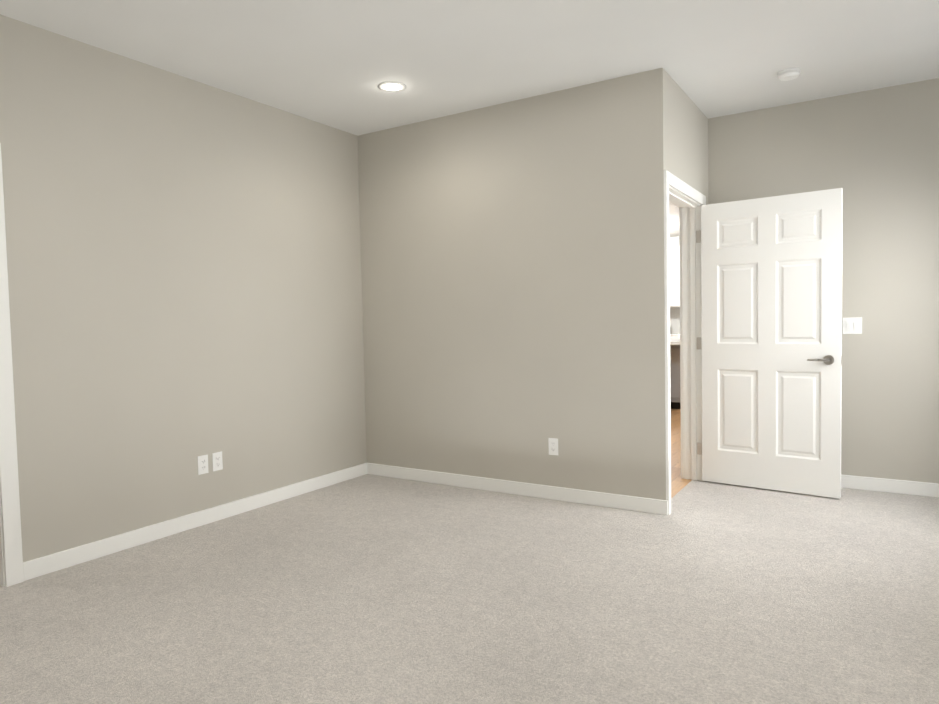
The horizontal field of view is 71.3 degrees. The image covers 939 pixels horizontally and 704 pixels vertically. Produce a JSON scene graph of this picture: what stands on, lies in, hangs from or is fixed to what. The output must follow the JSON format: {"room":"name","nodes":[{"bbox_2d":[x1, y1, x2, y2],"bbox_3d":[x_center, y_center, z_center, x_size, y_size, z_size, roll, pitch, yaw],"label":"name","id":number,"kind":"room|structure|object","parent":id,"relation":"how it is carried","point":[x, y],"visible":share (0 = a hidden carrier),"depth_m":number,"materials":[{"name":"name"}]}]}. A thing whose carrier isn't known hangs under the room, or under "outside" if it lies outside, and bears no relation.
{"room":"empty bedroom","nodes":[
{"label":"empty bedroom","id":0,"kind":"room"},
{"bbox_2d":[0,14,366,561],"bbox_3d":[-2.369,-0.235,3.089,0.160,2.740,5.666,0,3,32],"label":"wall","id":1,"kind":"structure","parent":0,"point":[184,271],"depth_m":3.85,"materials":[{"name":"beige paint"}]},
{"bbox_2d":[0,143,23,586],"bbox_3d":[-2.576,0.092,2.763,0.196,2.125,1.076,0,3,32],"label":"door frame","id":2,"kind":"structure","parent":1,"relation":"attached to","point":[11,565],"depth_m":3.15,"materials":[{"name":"white wood"}]},
{"bbox_2d":[23,463,366,580],"bbox_3d":[-1.517,1.017,4.302,0.018,0.092,2.562,0,3,32],"label":"baseboard","id":3,"kind":"structure","parent":1,"relation":"attached to","point":[47,564],"depth_m":3.90,"materials":[{"name":"white wood"}]},
{"bbox_2d":[198,454,208,474],"bbox_3d":[-1.657,0.701,4.077,0.008,0.115,0.070,0,3,32],"label":"outlet","id":4,"kind":"object","parent":1,"relation":"attached to","point":[202,464],"visible":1,"depth_m":4.07,"materials":[{"name":"white plastic"}]},
{"bbox_2d":[212,451,222,471],"bbox_3d":[-1.601,0.696,4.165,0.008,0.115,0.070,0,3,32],"label":"outlet","id":5,"kind":"object","parent":1,"relation":"attached to","point":[217,461],"visible":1,"depth_m":4.16,"materials":[{"name":"white plastic"}]},
{"bbox_2d":[0,474,938,703],"bbox_3d":[0.010,1.148,2.402,4.912,0.060,6.894,0,3,32],"label":"floor carpet","id":6,"kind":"object","parent":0,"point":[369,589],"visible":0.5,"depth_m":2.83,"materials":[{"name":"beige carpet"}]},
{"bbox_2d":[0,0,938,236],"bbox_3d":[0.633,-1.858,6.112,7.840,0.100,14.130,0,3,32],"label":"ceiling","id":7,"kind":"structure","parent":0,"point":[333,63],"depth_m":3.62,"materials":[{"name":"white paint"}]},
{"bbox_2d":[378,81,405,91],"bbox_3d":[-0.494,-1.694,4.187,0.180,0.004,0.180,0,3,32],"label":"recessed light","id":8,"kind":"object","parent":7,"relation":"in","point":[391,86],"visible":1,"depth_m":4.18,"materials":[{"name":"white"}]},
{"bbox_2d":[777,68,800,80],"bbox_3d":[1.989,-1.723,4.080,0.132,0.040,0.132,0,3,32],"label":"smoke detector","id":9,"kind":"object","parent":7,"relation":"attached to","point":[788,74],"visible":1,"depth_m":4.04,"materials":[{"name":"white plastic"}]},
{"bbox_2d":[358,73,643,496],"bbox_3d":[0.141,-0.365,4.772,2.302,2.740,0.140,0,3,32],"label":"wall","id":10,"kind":"structure","parent":0,"point":[501,262],"depth_m":4.59,"materials":[{"name":"beige paint"}]},
{"bbox_2d":[367,463,667,514],"bbox_3d":[0.206,0.962,4.721,2.430,0.092,0.018,0,3,32],"label":"baseboard","id":11,"kind":"structure","parent":10,"relation":"attached to","point":[641,504],"depth_m":4.58,"materials":[{"name":"white wood"}]},
{"bbox_2d":[548,438,557,454],"bbox_3d":[0.572,0.646,4.473,0.070,0.115,0.008,0,3,32],"label":"outlet","id":12,"kind":"object","parent":10,"relation":"attached to","point":[553,446],"visible":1,"depth_m":4.47,"materials":[{"name":"white plastic"}]},
{"bbox_2d":[640,68,707,499],"bbox_3d":[1.465,-0.384,4.583,0.140,2.740,1.228,0,3,32],"label":"wall","id":13,"kind":"structure","parent":0,"point":[674,128],"depth_m":4.08,"materials":[{"name":"beige paint"}]},
{"bbox_2d":[664,170,705,514],"bbox_3d":[1.426,-0.072,4.526,0.176,2.125,1.060,0,3,32],"label":"door frame","id":14,"kind":"structure","parent":13,"relation":"attached to","point":[687,199],"depth_m":4.88,"materials":[{"name":"white wood"}]},
{"bbox_2d":[701,188,842,498],"bbox_3d":[2.075,-0.053,4.572,0.919,2.030,0.154,1,3,38],"label":"door","id":15,"kind":"structure","parent":13,"relation":"in","point":[771,308],"depth_m":4.53,"materials":[{"name":"white wood"}]},
{"bbox_2d":[670,237,679,333],"bbox_3d":[3.393,-0.795,12.711,5.517,2.740,0.140,0,3,32],"label":"wall","id":16,"kind":"structure","parent":0,"point":[674,318],"depth_m":12.32,"materials":[{"name":"white paint"}]},
{"bbox_2d":[670,246,679,307],"bbox_3d":[3.758,-1.383,12.147,0.570,1.110,0.362,0,3,32],"label":"upper cabinet","id":17,"kind":"object","parent":16,"relation":"attached to","point":[674,276],"depth_m":11.92,"materials":[{"name":"white wood"}]},
{"bbox_2d":[671,409,691,497],"bbox_3d":[1.183,0.810,9.273,5.447,0.060,8.464,0,3,32],"label":"floor","id":18,"kind":"structure","parent":0,"point":[678,483],"depth_m":5.84,"materials":[{"name":"brown wood"}]},
{"bbox_2d":[670,334,679,336],"bbox_3d":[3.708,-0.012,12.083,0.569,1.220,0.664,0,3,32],"label":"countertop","id":19,"kind":"structure","parent":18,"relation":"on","point":[674,335],"depth_m":11.67,"materials":[{"name":"white stone"}]},
{"bbox_2d":[670,345,680,408],"bbox_3d":[2.945,0.284,9.674,1.100,0.880,1.862,0,3,32],"label":"kitchen island","id":20,"kind":"object","parent":18,"relation":"on","point":[675,368],"depth_m":8.71,"materials":[{"name":"grey"}]},
{"bbox_2d":[670,337,679,344],"bbox_3d":[2.867,-0.169,9.543,1.160,0.040,2.180,0,3,32],"label":"island countertop","id":21,"kind":"structure","parent":20,"relation":"on","point":[673,340],"depth_m":8.66,"materials":[{"name":"white stone"}]},
{"bbox_2d":[708,78,938,482],"bbox_3d":[2.812,-0.410,4.544,2.463,2.740,0.140,0,3,32],"label":"wall","id":22,"kind":"structure","parent":0,"point":[874,154],"depth_m":4.48,"materials":[{"name":"beige paint"}]},
{"bbox_2d":[843,317,861,333],"bbox_3d":[2.665,-0.183,4.561,0.116,0.115,0.010,0,3,32],"label":"light switch","id":23,"kind":"object","parent":22,"relation":"attached to","point":[852,325],"visible":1,"depth_m":4.56,"materials":[{"name":"white plastic"}]},
{"bbox_2d":[841,474,938,496],"bbox_3d":[2.775,0.916,4.543,2.148,0.092,0.042,0,3,32],"label":"baseboard","id":24,"kind":"structure","parent":22,"relation":"attached to","point":[847,481],"depth_m":4.48,"materials":[{"name":"white wood"}]}
]}

